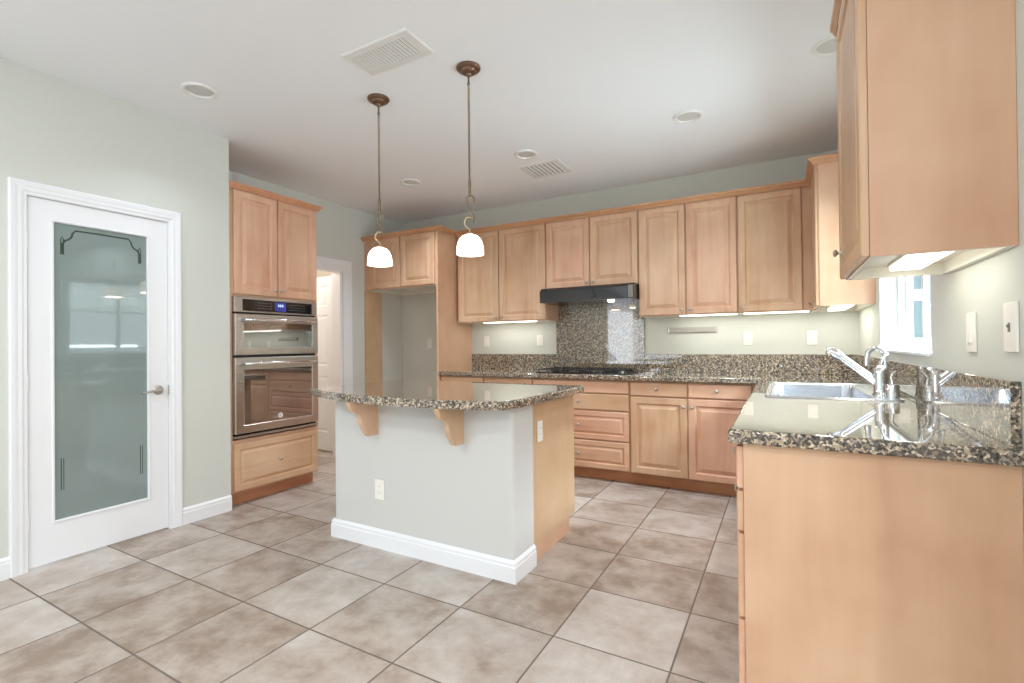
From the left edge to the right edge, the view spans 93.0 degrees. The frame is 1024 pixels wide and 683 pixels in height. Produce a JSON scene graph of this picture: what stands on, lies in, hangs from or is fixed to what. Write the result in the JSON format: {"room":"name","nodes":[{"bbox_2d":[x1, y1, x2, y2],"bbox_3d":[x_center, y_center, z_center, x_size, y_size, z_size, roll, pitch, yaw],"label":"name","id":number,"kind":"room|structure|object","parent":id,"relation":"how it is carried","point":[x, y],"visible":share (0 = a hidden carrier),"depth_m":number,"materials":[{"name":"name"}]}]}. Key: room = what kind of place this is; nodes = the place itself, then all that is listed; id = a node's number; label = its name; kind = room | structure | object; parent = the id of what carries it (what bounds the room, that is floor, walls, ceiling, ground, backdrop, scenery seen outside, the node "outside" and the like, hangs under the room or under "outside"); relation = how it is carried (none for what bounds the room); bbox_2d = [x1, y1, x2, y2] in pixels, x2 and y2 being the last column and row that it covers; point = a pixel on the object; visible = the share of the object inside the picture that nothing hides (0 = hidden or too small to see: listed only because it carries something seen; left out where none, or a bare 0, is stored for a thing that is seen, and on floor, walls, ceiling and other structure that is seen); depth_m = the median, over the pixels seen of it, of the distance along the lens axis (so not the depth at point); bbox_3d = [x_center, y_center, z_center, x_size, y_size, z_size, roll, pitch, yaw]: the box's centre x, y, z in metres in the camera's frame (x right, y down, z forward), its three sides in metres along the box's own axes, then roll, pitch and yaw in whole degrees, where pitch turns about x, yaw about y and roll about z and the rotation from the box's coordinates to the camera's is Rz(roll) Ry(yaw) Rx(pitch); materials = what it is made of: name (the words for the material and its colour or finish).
{"room":"kitchen","nodes":[
{"label":"kitchen","id":0,"kind":"room"},
{"bbox_2d":[0,57,230,558],"bbox_3d":[-4.134,-0.124,0.576,0.622,2.743,7.276,-1,0,29],"label":"wall","id":1,"kind":"structure","parent":0,"point":[55,131],"depth_m":3.19,"materials":[{"name":"white paint"}]},
{"bbox_2d":[0,556,9,580],"bbox_3d":[-3.261,1.188,1.454,0.016,0.112,2.560,-1,0,29],"label":"baseboard","id":2,"kind":"structure","parent":1,"relation":"attached to","point":[4,562],"depth_m":2.54,"materials":[{"name":"white wood"}]},
{"bbox_2d":[7,177,182,577],"bbox_3d":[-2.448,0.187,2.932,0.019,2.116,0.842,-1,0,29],"label":"trim","id":3,"kind":"structure","parent":1,"relation":"attached to","point":[18,190],"depth_m":2.62,"materials":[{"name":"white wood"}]},
{"bbox_2d":[27,196,168,568],"bbox_3d":[-2.454,0.220,2.933,0.094,2.026,0.703,-1,0,29],"label":"door","id":4,"kind":"structure","parent":1,"relation":"in","point":[98,387],"depth_m":2.90,"materials":[{"name":"white wood"}]},
{"bbox_2d":[183,495,231,524],"bbox_3d":[-2.152,1.189,3.441,0.016,0.112,0.335,-1,0,29],"label":"baseboard","id":5,"kind":"structure","parent":1,"relation":"attached to","point":[204,510],"depth_m":3.43,"materials":[{"name":"white wood"}]},
{"bbox_2d":[229,171,402,384],"bbox_3d":[-2.058,-0.118,5.057,0.120,2.743,2.774,-1,0,29],"label":"wall","id":6,"kind":"structure","parent":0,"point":[339,228],"depth_m":5.49,"materials":[{"name":"white paint"}]},
{"bbox_2d":[316,256,352,455],"bbox_3d":[-2.087,0.185,4.987,0.149,2.136,1.039,-1,0,29],"label":"door frame","id":7,"kind":"structure","parent":6,"relation":"attached to","point":[323,262],"depth_m":5.32,"materials":[{"name":"white"}]},
{"bbox_2d":[316,270,330,277],"bbox_3d":[-3.112,-0.104,5.631,2.280,2.743,2.800,-1,0,29],"label":"wall","id":8,"kind":"structure","parent":0,"point":[319,273],"depth_m":6.88,"materials":[{"name":"beige paint"}]},
{"bbox_2d":[317,276,332,451],"bbox_3d":[-2.292,0.254,5.723,0.788,1.988,0.085,-1,0,35],"label":"hall door","id":9,"kind":"structure","parent":8,"relation":"in","point":[324,284],"depth_m":5.57,"materials":[{"name":"white wood"}]},
{"bbox_2d":[0,449,738,682],"bbox_3d":[-1.304,1.279,0.556,10.350,0.120,10.000,-1,0,29],"label":"floor","id":10,"kind":"structure","parent":0,"point":[641,586],"depth_m":2.26,"materials":[{"name":"tile"}]},
{"bbox_2d":[229,187,317,504],"bbox_3d":[-2.156,0.049,4.093,0.642,2.400,0.790,-1,0,29],"label":"oven tower","id":11,"kind":"object","parent":10,"relation":"on","point":[272,243],"visible":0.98,"depth_m":3.91,"materials":[{"name":"brown wood"}]},
{"bbox_2d":[232,296,317,438],"bbox_3d":[-2.073,0.197,4.055,0.535,1.071,0.740,-1,0,29],"label":"wall oven","id":12,"kind":"object","parent":11,"relation":"in","point":[275,342],"visible":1,"depth_m":3.89,"materials":[{"name":"silver metal"}]},
{"bbox_2d":[229,180,322,211],"bbox_3d":[-2.161,-1.167,4.114,0.642,0.046,0.822,-1,0,29],"label":"crown molding","id":13,"kind":"structure","parent":11,"relation":"on","point":[232,184],"depth_m":3.91,"materials":[{"name":"brown wood"}]},
{"bbox_2d":[364,291,382,382],"bbox_3d":[-1.615,0.338,5.686,0.028,1.830,0.255,-1,0,29],"label":"panel","id":14,"kind":"object","parent":10,"relation":"on","point":[372,300],"visible":0.58,"depth_m":5.67,"materials":[{"name":"brown wood"}]},
{"bbox_2d":[310,379,583,584],"bbox_3d":[-0.475,0.760,3.073,1.577,0.931,1.074,-1,0,29],"label":"kitchen island","id":15,"kind":"object","parent":10,"relation":"on","point":[470,486],"visible":1,"depth_m":2.71,"materials":[{"name":"grey paint"}]},
{"bbox_2d":[375,479,383,499],"bbox_3d":[-0.788,0.882,2.892,0.072,0.116,0.009,-1,0,29],"label":"wall outlet","id":16,"kind":"object","parent":15,"relation":"attached to","point":[379,484],"visible":1,"depth_m":2.89,"materials":[{"name":"white plastic"}]},
{"bbox_2d":[377,484,380,495],"bbox_3d":[-0.790,0.882,2.889,0.034,0.068,0.003,-1,0,29],"label":"socket","id":17,"kind":"object","parent":16,"relation":"attached to","point":[378,485],"depth_m":2.89,"materials":[{"name":"grey plastic"}]},
{"bbox_2d":[537,420,542,441],"bbox_3d":[0.157,0.502,2.721,0.009,0.116,0.062,-1,0,29],"label":"wall outlet","id":18,"kind":"object","parent":15,"relation":"attached to","point":[539,423],"visible":1,"depth_m":2.71,"materials":[{"name":"white plastic"}]},
{"bbox_2d":[539,425,541,437],"bbox_3d":[0.159,0.502,2.719,0.003,0.068,0.034,-1,0,29],"label":"socket","id":19,"kind":"object","parent":18,"relation":"attached to","point":[540,426],"depth_m":2.72,"materials":[{"name":"grey plastic"}]},
{"bbox_2d":[436,231,471,380],"bbox_3d":[-0.623,0.038,5.349,0.025,2.405,0.634,-1,0,29],"label":"panel","id":20,"kind":"object","parent":10,"relation":"on","point":[454,339],"visible":0.38,"depth_m":5.24,"materials":[{"name":"brown wood"}]},
{"bbox_2d":[441,376,483,381],"bbox_3d":[-0.371,0.795,5.207,0.529,0.884,0.637,-1,0,29],"label":"base cabinet","id":21,"kind":"object","parent":10,"relation":"on","point":[443,378],"visible":0.02,"depth_m":4.95,"materials":[{"name":"brown wood"}]},
{"bbox_2d":[439,368,1023,466],"bbox_3d":[0.406,0.310,3.403,3.658,0.045,3.029,-1,0,29],"label":"countertop","id":22,"kind":"structure","parent":21,"relation":"on","point":[907,429],"depth_m":1.60,"materials":[{"name":"stone"}]},
{"bbox_2d":[535,367,636,374],"bbox_3d":[0.700,0.274,4.602,0.840,0.036,0.470,-1,0,29],"label":"gas cooktop","id":23,"kind":"object","parent":22,"relation":"in","point":[581,370],"visible":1,"depth_m":4.50,"materials":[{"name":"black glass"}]},
{"bbox_2d":[765,382,904,401],"bbox_3d":[1.721,0.361,2.679,0.555,0.198,0.933,-1,0,29],"label":"sink","id":24,"kind":"object","parent":22,"relation":"in","point":[841,391],"visible":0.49,"depth_m":3.00,"materials":[{"name":"silver metal"}]},
{"bbox_2d":[825,347,888,395],"bbox_3d":[1.699,0.145,2.400,0.260,0.233,0.078,-1,0,39],"label":"kitchen faucet","id":25,"kind":"object","parent":22,"relation":"on","point":[878,378],"visible":0.91,"depth_m":2.35,"materials":[{"name":"silver metal"}]},
{"bbox_2d":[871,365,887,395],"bbox_3d":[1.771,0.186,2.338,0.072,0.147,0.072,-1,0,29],"label":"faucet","id":26,"kind":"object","parent":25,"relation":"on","point":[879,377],"depth_m":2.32,"materials":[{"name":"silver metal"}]},
{"bbox_2d":[863,346,888,383],"bbox_3d":[1.799,0.140,2.397,0.112,0.240,0.044,-1,0,29],"label":"tap","id":27,"kind":"object","parent":22,"relation":"on","point":[871,349],"visible":0.68,"depth_m":2.39,"materials":[{"name":"silver metal"}]},
{"bbox_2d":[885,370,899,397],"bbox_3d":[1.768,0.197,2.260,0.054,0.125,0.054,-1,0,29],"label":"soap dispenser","id":28,"kind":"object","parent":22,"relation":"on","point":[892,390],"visible":1,"depth_m":2.24,"materials":[{"name":"silver metal"}]},
{"bbox_2d":[885,381,899,397],"bbox_3d":[1.768,0.222,2.260,0.054,0.075,0.054,-1,0,29],"label":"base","id":29,"kind":"object","parent":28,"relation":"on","point":[892,390],"depth_m":2.24,"materials":[{"name":"silver metal"}]},
{"bbox_2d":[484,377,532,383],"bbox_3d":[0.097,0.789,4.945,0.541,0.884,0.637,-1,0,29],"label":"base cabinet","id":30,"kind":"object","parent":10,"relation":"on","point":[486,379],"visible":0.04,"depth_m":4.69,"materials":[{"name":"brown wood"}]},
{"bbox_2d":[533,378,632,481],"bbox_3d":[0.736,0.780,4.590,0.920,0.884,0.635,-1,0,29],"label":"base cabinet","id":31,"kind":"object","parent":10,"relation":"on","point":[602,429],"visible":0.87,"depth_m":4.24,"materials":[{"name":"brown wood"}]},
{"bbox_2d":[630,381,756,495],"bbox_3d":[1.583,0.769,4.116,1.019,0.884,0.637,-1,0,29],"label":"base cabinet","id":32,"kind":"object","parent":10,"relation":"on","point":[679,430],"visible":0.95,"depth_m":3.90,"materials":[{"name":"brown wood"}]},
{"bbox_2d":[734,444,1023,682],"bbox_3d":[1.101,0.759,1.584,0.682,0.884,0.459,-1,0,29],"label":"base cabinet","id":33,"kind":"object","parent":10,"relation":"on","point":[853,567],"visible":0.98,"depth_m":1.37,"materials":[{"name":"brown wood"}]},
{"bbox_2d":[0,0,842,223],"bbox_3d":[-1.333,-1.584,0.573,10.350,0.120,10.000,-1,0,29],"label":"ceiling","id":34,"kind":"structure","parent":0,"point":[597,87],"depth_m":2.85,"materials":[{"name":"white paint"}]},
{"bbox_2d":[181,82,217,99],"bbox_3d":[-1.871,-1.498,2.912,0.188,0.012,0.188,-1,0,29],"label":"recessed light","id":35,"kind":"object","parent":34,"relation":"in","point":[197,90],"visible":1,"depth_m":2.91,"materials":[{"name":"white"}]},
{"bbox_2d":[367,93,392,266],"bbox_3d":[-0.827,-0.994,3.027,0.153,1.040,0.153,-1,0,17],"label":"pendant light","id":36,"kind":"object","parent":34,"relation":"hanging from","point":[379,256],"visible":1,"depth_m":3.01,"materials":[{"name":"white glass"}]},
{"bbox_2d":[341,28,434,75],"bbox_3d":[-0.655,-1.514,2.562,0.445,0.010,0.225,-1,0,29],"label":"ceiling vent","id":37,"kind":"object","parent":34,"relation":"in","point":[400,47],"visible":1,"depth_m":2.54,"materials":[{"name":"white metal"}]},
{"bbox_2d":[401,179,420,185],"bbox_3d":[-0.954,-1.498,4.581,0.188,0.012,0.188,-1,0,29],"label":"recessed light","id":38,"kind":"object","parent":34,"relation":"in","point":[408,182],"visible":1,"depth_m":4.58,"materials":[{"name":"white"}]},
{"bbox_2d":[456,61,483,256],"bbox_3d":[-0.237,-1.002,2.698,0.153,1.040,0.153,-1,0,1],"label":"pendant light","id":39,"kind":"object","parent":34,"relation":"hanging from","point":[469,244],"visible":1,"depth_m":2.68,"materials":[{"name":"white glass"}]},
{"bbox_2d":[515,149,537,159],"bbox_3d":[0.115,-1.512,3.939,0.188,0.012,0.188,-1,0,29],"label":"recessed light","id":40,"kind":"object","parent":34,"relation":"in","point":[526,154],"visible":1,"depth_m":3.94,"materials":[{"name":"white"}]},
{"bbox_2d":[517,158,572,178],"bbox_3d":[0.293,-1.513,4.275,0.380,0.010,0.350,-1,0,29],"label":"ceiling vent","id":41,"kind":"object","parent":34,"relation":"in","point":[551,167],"visible":1,"depth_m":4.25,"materials":[{"name":"white metal"}]},
{"bbox_2d":[673,109,702,123],"bbox_3d":[1.197,-1.527,3.306,0.188,0.012,0.188,-1,0,29],"label":"recessed light","id":42,"kind":"object","parent":34,"relation":"in","point":[687,116],"visible":1,"depth_m":3.30,"materials":[{"name":"white plastic"}]},
{"bbox_2d":[811,35,836,56],"bbox_3d":[1.666,-1.536,2.529,0.188,0.012,0.188,-1,0,29],"label":"recessed light","id":43,"kind":"object","parent":34,"relation":"in","point":[826,47],"visible":0.6,"depth_m":2.54,"materials":[{"name":"white"}]},
{"bbox_2d":[401,149,858,380],"bbox_3d":[0.775,-0.147,5.002,4.882,2.743,0.120,-1,0,29],"label":"wall","id":44,"kind":"structure","parent":0,"point":[783,333],"depth_m":4.56,"materials":[{"name":"white paint"}]},
{"bbox_2d":[364,231,435,294],"bbox_3d":[-1.099,-0.873,5.606,1.033,0.570,0.649,-1,0,29],"label":"upper cabinet","id":45,"kind":"object","parent":44,"relation":"attached to","point":[413,270],"visible":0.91,"depth_m":5.29,"materials":[{"name":"brown wood"}]},
{"bbox_2d":[360,152,837,241],"bbox_3d":[0.375,-1.191,4.473,4.720,0.046,0.531,-1,0,29],"label":"crown molding","id":46,"kind":"structure","parent":45,"relation":"attached to","point":[833,157],"depth_m":4.33,"materials":[{"name":"brown wood"}]},
{"bbox_2d":[427,339,431,347],"bbox_3d":[-1.002,0.024,5.919,0.072,0.116,0.009,-1,0,29],"label":"wall outlet","id":47,"kind":"object","parent":44,"relation":"attached to","point":[429,341],"visible":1,"depth_m":5.92,"materials":[{"name":"white plastic"}]},
{"bbox_2d":[484,336,489,346],"bbox_3d":[-0.287,0.000,5.518,0.072,0.116,0.012,-1,0,29],"label":"wall switch","id":48,"kind":"object","parent":44,"relation":"attached to","point":[486,338],"visible":1,"depth_m":5.51,"materials":[{"name":"white plastic"}]},
{"bbox_2d":[457,224,558,323],"bbox_3d":[-0.064,-0.689,5.196,1.071,0.965,0.357,-1,0,29],"label":"upper cabinet","id":49,"kind":"object","parent":44,"relation":"attached to","point":[503,284],"visible":0.96,"depth_m":5.03,"materials":[{"name":"brown wood"}]},
{"bbox_2d":[484,321,536,323],"bbox_3d":[-0.026,-0.224,5.151,0.620,0.046,0.090,-1,0,29],"label":"light","id":50,"kind":"object","parent":49,"relation":"attached to","point":[510,321],"visible":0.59,"depth_m":5.13,"materials":[{"name":"white plastic"}]},
{"bbox_2d":[472,354,556,369],"bbox_3d":[0.006,0.221,5.350,1.064,0.165,0.020,-1,0,29],"label":"backsplash","id":51,"kind":"structure","parent":44,"relation":"attached to","point":[482,361],"depth_m":5.33,"materials":[{"name":"stone"}]},
{"bbox_2d":[537,335,542,345],"bbox_3d":[0.297,-0.010,5.194,0.072,0.116,0.009,-1,0,29],"label":"wall outlet","id":52,"kind":"object","parent":44,"relation":"attached to","point":[539,337],"visible":1,"depth_m":5.19,"materials":[{"name":"white plastic"}]},
{"bbox_2d":[540,283,638,305],"bbox_3d":[0.771,-0.432,4.642,0.904,0.159,0.471,-1,0,29],"label":"range hood","id":53,"kind":"object","parent":44,"relation":"attached to","point":[623,292],"visible":0.99,"depth_m":4.45,"materials":[{"name":"black"}]},
{"bbox_2d":[546,210,638,288],"bbox_3d":[0.802,-0.848,4.712,0.915,0.670,0.357,-1,0,29],"label":"upper cabinet","id":54,"kind":"object","parent":44,"relation":"attached to","point":[603,249],"visible":0.98,"depth_m":4.56,"materials":[{"name":"brown wood"}]},
{"bbox_2d":[556,302,644,371],"bbox_3d":[0.868,-0.043,4.868,0.915,0.669,0.021,-1,0,29],"label":"backsplash","id":55,"kind":"structure","parent":44,"relation":"attached to","point":[595,335],"depth_m":4.84,"materials":[{"name":"stone"}]},
{"bbox_2d":[638,196,740,317],"bbox_3d":[1.557,-0.710,4.291,0.807,0.965,0.357,-1,0,29],"label":"upper cabinet","id":56,"kind":"object","parent":44,"relation":"attached to","point":[688,256],"visible":1,"depth_m":4.15,"materials":[{"name":"brown wood"}]},
{"bbox_2d":[680,313,736,316],"bbox_3d":[1.690,-0.247,4.193,0.470,0.046,0.090,-1,0,29],"label":"light","id":57,"kind":"object","parent":56,"relation":"attached to","point":[730,313],"visible":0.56,"depth_m":4.18,"materials":[{"name":"white plastic"}]},
{"bbox_2d":[667,327,716,332],"bbox_3d":[1.641,-0.106,4.438,0.428,0.050,0.020,-1,0,29],"label":"knife strip","id":58,"kind":"object","parent":44,"relation":"attached to","point":[683,329],"visible":1,"depth_m":4.43,"materials":[{"name":"silver metal"}]},
{"bbox_2d":[743,332,752,344],"bbox_3d":[2.047,-0.025,4.217,0.072,0.116,0.009,-1,0,29],"label":"wall outlet","id":59,"kind":"object","parent":44,"relation":"attached to","point":[747,336],"visible":1,"depth_m":4.21,"materials":[{"name":"white plastic"}]},
{"bbox_2d":[746,335,749,342],"bbox_3d":[2.045,-0.025,4.215,0.034,0.068,0.003,-1,0,29],"label":"socket","id":60,"kind":"object","parent":59,"relation":"attached to","point":[747,336],"depth_m":4.21,"materials":[{"name":"grey plastic"}]},
{"bbox_2d":[645,354,856,374],"bbox_3d":[1.993,0.194,4.240,1.656,0.165,0.020,-1,0,29],"label":"backsplash","id":61,"kind":"structure","parent":44,"relation":"attached to","point":[811,364],"depth_m":4.19,"materials":[{"name":"stone"}]},
{"bbox_2d":[737,186,814,314],"bbox_3d":[2.143,-0.718,3.964,0.535,0.965,0.357,-1,0,29],"label":"upper cabinet","id":62,"kind":"object","parent":44,"relation":"attached to","point":[774,241],"visible":0.99,"depth_m":3.83,"materials":[{"name":"brown wood"}]},
{"bbox_2d":[744,311,808,313],"bbox_3d":[2.138,-0.253,3.943,0.475,0.046,0.090,-1,0,29],"label":"light","id":63,"kind":"object","parent":62,"relation":"attached to","point":[785,311],"visible":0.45,"depth_m":3.90,"materials":[{"name":"white"}]},
{"bbox_2d":[807,331,816,344],"bbox_3d":[2.460,-0.031,3.985,0.072,0.116,0.012,-1,0,29],"label":"wall switch","id":64,"kind":"object","parent":44,"relation":"attached to","point":[811,335],"visible":1,"depth_m":3.98,"materials":[{"name":"white plastic"}]},
{"bbox_2d":[859,0,1023,526],"bbox_3d":[1.970,-0.175,2.299,0.160,2.743,3.435,-1,0,29],"label":"wall","id":65,"kind":"structure","parent":0,"point":[982,287],"depth_m":1.48,"materials":[{"name":"white paint"}]},
{"bbox_2d":[808,161,875,311],"bbox_3d":[2.376,-0.728,3.567,0.353,0.975,0.823,-1,0,29],"label":"upper cabinet","id":66,"kind":"object","parent":65,"relation":"attached to","point":[828,289],"visible":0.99,"depth_m":3.24,"materials":[{"name":"brown wood"}]},
{"bbox_2d":[827,305,853,310],"bbox_3d":[2.376,-0.260,3.524,0.120,0.042,0.630,-1,0,29],"label":"light","id":67,"kind":"object","parent":66,"relation":"attached to","point":[836,307],"visible":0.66,"depth_m":3.51,"materials":[{"name":"white"}]},
{"bbox_2d":[886,349,931,356],"bbox_3d":[2.014,0.053,2.455,0.090,0.016,1.179,-1,0,29],"label":"window sill","id":68,"kind":"structure","parent":65,"relation":"attached to","point":[900,351],"depth_m":2.29,"materials":[{"name":"white"}]},
{"bbox_2d":[897,275,931,350],"bbox_3d":[2.075,-0.422,2.421,0.060,0.965,1.180,-1,0,29],"label":"window","id":69,"kind":"structure","parent":65,"relation":"in","point":[906,341],"depth_m":2.85,"materials":[{"name":"white plastic"}]},
{"bbox_2d":[833,0,1018,279],"bbox_3d":[1.266,-0.731,1.579,0.353,0.980,0.607,-1,0,29],"label":"upper cabinet","id":70,"kind":"object","parent":65,"relation":"attached to","point":[927,105],"visible":1,"depth_m":1.32,"materials":[{"name":"brown wood"}]},
{"bbox_2d":[830,0,841,36],"bbox_3d":[1.265,-1.230,1.580,0.344,0.046,0.648,-1,0,29],"label":"crown molding","id":71,"kind":"structure","parent":70,"relation":"on","point":[837,3],"depth_m":1.83,"materials":[{"name":"brown wood"}]},
{"bbox_2d":[887,251,953,270],"bbox_3d":[1.308,-0.269,1.555,0.105,0.024,0.470,-1,0,29],"label":"light","id":72,"kind":"object","parent":70,"relation":"attached to","point":[912,261],"visible":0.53,"depth_m":1.57,"materials":[{"name":"white plastic"}]},
{"bbox_2d":[856,354,1021,446],"bbox_3d":[2.001,0.184,2.533,0.020,0.165,2.994,-1,0,29],"label":"backsplash","id":73,"kind":"structure","parent":65,"relation":"attached to","point":[991,406],"depth_m":1.53,"materials":[{"name":"stone"}]},
{"bbox_2d":[966,312,976,351],"bbox_3d":[1.447,-0.029,1.534,0.012,0.125,0.078,-1,0,29],"label":"wall switch","id":74,"kind":"object","parent":65,"relation":"attached to","point":[971,318],"visible":1,"depth_m":1.52,"materials":[{"name":"white plastic"}]},
{"bbox_2d":[1003,301,1019,352],"bbox_3d":[1.296,-0.037,1.267,0.013,0.130,0.082,-1,0,29],"label":"wall switch","id":75,"kind":"object","parent":65,"relation":"attached to","point":[1011,309],"visible":1,"depth_m":1.25,"materials":[{"name":"white plastic"}]},
{"label":"outside","id":76,"kind":"structure","parent":0,"visible":0},
{"bbox_3d":[10.658,1.343,3.957,13.278,0.150,14.700,-1,0,29],"label":"ground","id":77,"kind":"structure","parent":76,"visible":0},
{"bbox_2d":[913,276,922,337],"bbox_3d":[9.931,-1.193,9.306,5.700,5.000,4.068,-1,0,29],"label":"house","id":78,"kind":"structure","parent":77,"relation":"on","point":[917,280],"depth_m":8.54,"materials":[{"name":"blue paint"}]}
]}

